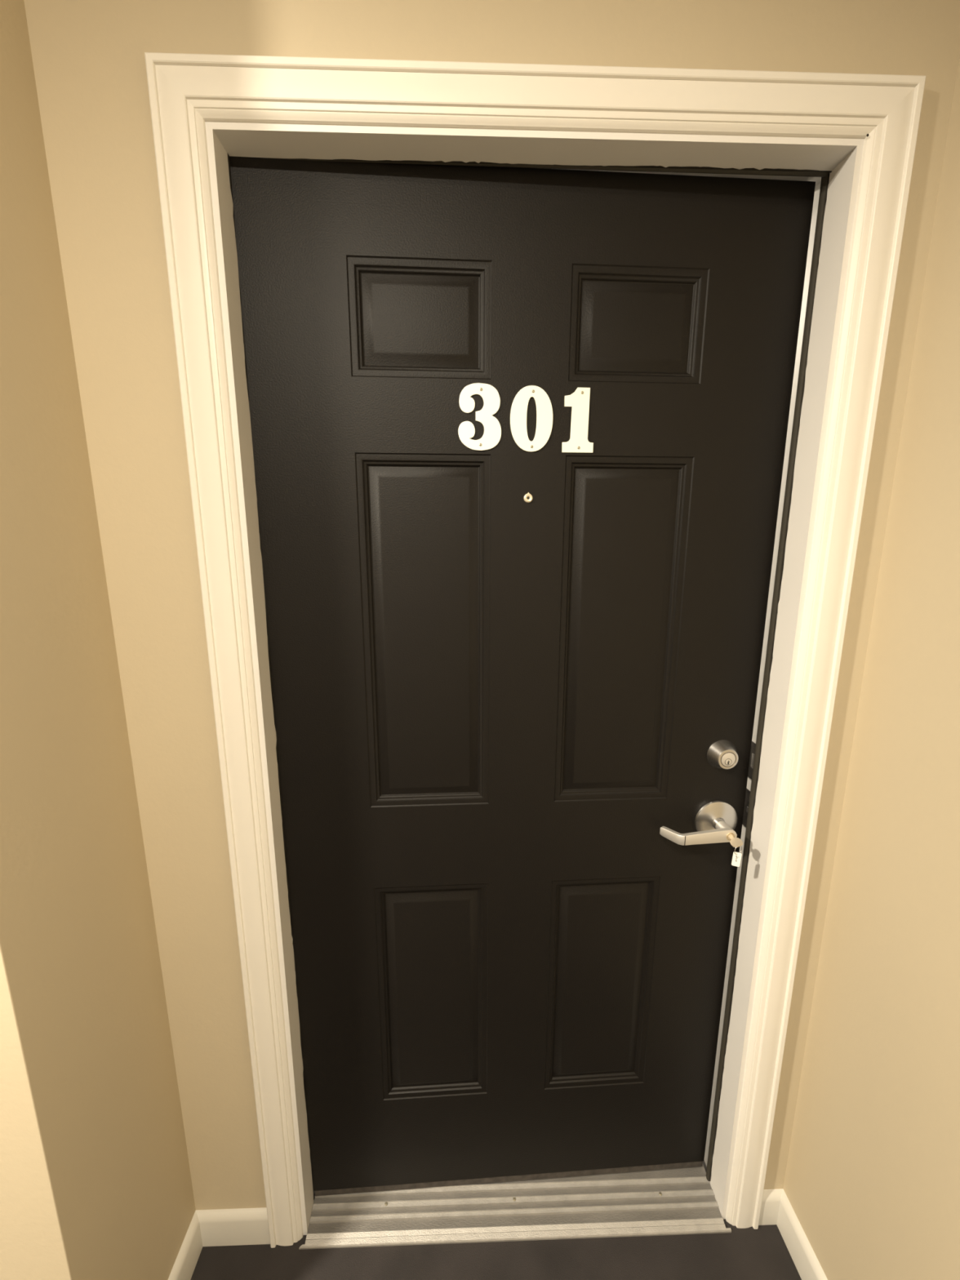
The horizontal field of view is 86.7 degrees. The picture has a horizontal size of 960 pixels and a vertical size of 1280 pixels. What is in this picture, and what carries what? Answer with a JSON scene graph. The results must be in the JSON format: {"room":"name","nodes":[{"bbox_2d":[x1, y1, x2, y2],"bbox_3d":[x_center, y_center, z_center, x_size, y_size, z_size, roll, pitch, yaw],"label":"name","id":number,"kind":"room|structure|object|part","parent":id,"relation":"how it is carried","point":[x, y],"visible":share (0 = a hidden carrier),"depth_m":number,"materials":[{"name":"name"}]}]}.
{"room":"apartment hallway","nodes":[
{"label":"apartment hallway","id":0,"kind":"room"},
{"bbox_2d":[0,0,195,1279],"bbox_3d":[-2.084,0.134,0.681,2.968,2.440,0.280,0,11,-2],"label":"wall","id":1,"kind":"structure","parent":0,"point":[95,1182],"depth_m":0.73,"materials":[{"name":"beige paint"}]},
{"bbox_2d":[168,1210,202,1279],"bbox_3d":[-0.596,1.286,0.951,0.013,0.082,0.293,0,11,-2],"label":"baseboard","id":2,"kind":"structure","parent":1,"relation":"attached to","point":[186,1260],"depth_m":1.04,"materials":[{"name":"paint"}]},
{"bbox_2d":[23,0,959,1209],"bbox_3d":[0.032,0.086,0.940,1.517,2.440,0.120,0,11,-2],"label":"wall","id":3,"kind":"structure","parent":0,"point":[88,57],"depth_m":0.76,"materials":[{"name":"beige paint"}]},
{"bbox_2d":[195,1207,270,1246],"bbox_3d":[-0.527,1.258,1.090,0.158,0.082,0.013,0,11,-2],"label":"baseboard","id":4,"kind":"structure","parent":3,"relation":"attached to","point":[240,1226],"depth_m":1.08,"materials":[{"name":"paint"}]},
{"bbox_2d":[229,155,815,1195],"bbox_3d":[0.076,0.269,0.975,0.920,2.030,0.104,-1,11,-4],"label":"door","id":5,"kind":"structure","parent":3,"relation":"in","point":[519,434],"depth_m":0.93,"materials":[{"name":"black paint"}]},
{"bbox_3d":[-0.095,-0.516,0.825,0.228,0.174,0.020,-1,11,-4],"label":"panel","id":6,"kind":"part","parent":5,"relation":"part of","materials":[{"name":"black paint"}]},
{"bbox_3d":[-0.096,0.001,0.928,0.228,0.646,0.020,-1,11,-4],"label":"panel","id":7,"kind":"part","parent":5,"relation":"part of","materials":[{"name":"black paint"}]},
{"bbox_3d":[-0.098,0.747,1.078,0.228,0.525,0.020,-1,11,-4],"label":"panel","id":8,"kind":"part","parent":5,"relation":"part of","materials":[{"name":"black paint"}]},
{"bbox_3d":[0.257,0.743,1.100,0.227,0.525,0.020,-1,11,-4],"label":"panel","id":9,"kind":"part","parent":5,"relation":"part of","materials":[{"name":"black paint"}]},
{"bbox_3d":[0.259,-0.002,0.951,0.227,0.646,0.020,-1,11,-4],"label":"panel","id":10,"kind":"part","parent":5,"relation":"part of","materials":[{"name":"black paint"}]},
{"bbox_3d":[0.260,-0.520,0.847,0.227,0.174,0.020,-1,11,-4],"label":"panel","id":11,"kind":"part","parent":5,"relation":"part of","materials":[{"name":"black paint"}]},
{"bbox_3d":[0.421,0.376,0.978,0.139,0.030,0.036,2,12,12],"label":"lever","id":12,"kind":"part","parent":5,"relation":"part of","materials":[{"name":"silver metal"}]},
{"bbox_3d":[0.475,0.365,1.016,0.088,0.088,0.024,-1,11,-4],"label":"lever","id":13,"kind":"part","parent":5,"relation":"part of","materials":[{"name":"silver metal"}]},
{"bbox_2d":[728,835,742,847],"bbox_3d":[0.479,0.378,0.955,0.019,0.011,0.030,-1,11,-4],"label":"key","id":14,"kind":"object","parent":5,"relation":"attached to","point":[735,842],"visible":1,"depth_m":0.95,"materials":[{"name":"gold metal"}]},
{"bbox_2d":[731,845,742,866],"bbox_3d":[0.479,0.402,0.948,0.018,0.043,0.007,-1,11,-3],"label":"tag","id":15,"kind":"object","parent":14,"relation":"hanging from","point":[736,858],"visible":1,"depth_m":0.95,"materials":[{"name":"white plastic"}]},
{"bbox_2d":[204,120,864,1235],"bbox_3d":[0.082,0.265,0.982,0.975,2.075,0.130,0,11,-2],"label":"trim","id":16,"kind":"structure","parent":3,"relation":"attached to","point":[834,164],"depth_m":0.82,"materials":[{"name":"white paint"}]},
{"bbox_3d":[0.550,0.347,1.043,0.003,0.080,0.046,0,11,-2],"label":"strike plate","id":17,"kind":"part","parent":16,"relation":"part of","materials":[{"name":"silver metal"}]},
{"bbox_3d":[0.550,0.244,1.023,0.003,0.076,0.046,0,11,-2],"label":"strike plate","id":18,"kind":"part","parent":16,"relation":"part of","materials":[{"name":"silver metal"}]},
{"bbox_2d":[144,52,926,1248],"bbox_3d":[0.084,0.258,0.904,1.061,2.118,0.019,0,11,-2],"label":"trim","id":19,"kind":"structure","parent":3,"relation":"attached to","point":[186,91],"depth_m":0.76,"materials":[{"name":"white paint"}]},
{"bbox_3d":[-0.414,0.260,0.890,0.064,2.118,0.019,0,11,-2],"label":"casing","id":20,"kind":"part","parent":19,"relation":"part of","materials":[{"name":"white paint"}]},
{"bbox_3d":[0.087,-0.749,0.702,1.061,0.064,0.019,0,11,-2],"label":"head casing","id":21,"kind":"part","parent":19,"relation":"part of","materials":[{"name":"white paint"}]},
{"bbox_3d":[0.583,0.256,0.919,0.064,2.118,0.019,0,11,-2],"label":"casing","id":22,"kind":"part","parent":19,"relation":"part of","materials":[{"name":"white paint"}]},
{"bbox_2d":[758,1188,782,1225],"bbox_3d":[0.641,1.254,1.125,0.057,0.082,0.013,0,11,-2],"label":"baseboard","id":23,"kind":"structure","parent":3,"relation":"attached to","point":[771,1202],"depth_m":1.12,"materials":[{"name":"paint"}]},
{"bbox_2d":[191,1160,801,1279],"bbox_3d":[-1.433,1.469,0.438,4.486,0.080,6.120,0,11,-2],"label":"floor","id":24,"kind":"structure","parent":0,"point":[762,1253],"depth_m":1.07,"materials":[{"name":"black carpet"}]},
{"bbox_2d":[298,1164,731,1249],"bbox_3d":[0.080,1.275,1.173,0.936,0.018,0.154,0,11,-2],"label":"threshold","id":25,"kind":"object","parent":24,"relation":"on","point":[674,1201],"visible":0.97,"depth_m":1.14,"materials":[{"name":"metal"}]},
{"bbox_2d":[782,54,959,1279],"bbox_3d":[0.786,0.450,-0.863,0.120,2.440,3.600,0,11,-2],"label":"wall","id":26,"kind":"structure","parent":0,"point":[872,1183],"depth_m":0.81,"materials":[{"name":"beige paint"}]},
{"bbox_2d":[776,1189,827,1279],"bbox_3d":[0.717,1.607,-0.632,0.013,0.082,3.600,0,11,-2],"label":"baseboard","id":27,"kind":"structure","parent":26,"relation":"attached to","point":[804,1258],"depth_m":1.06,"materials":[{"name":"paint"}]}
]}

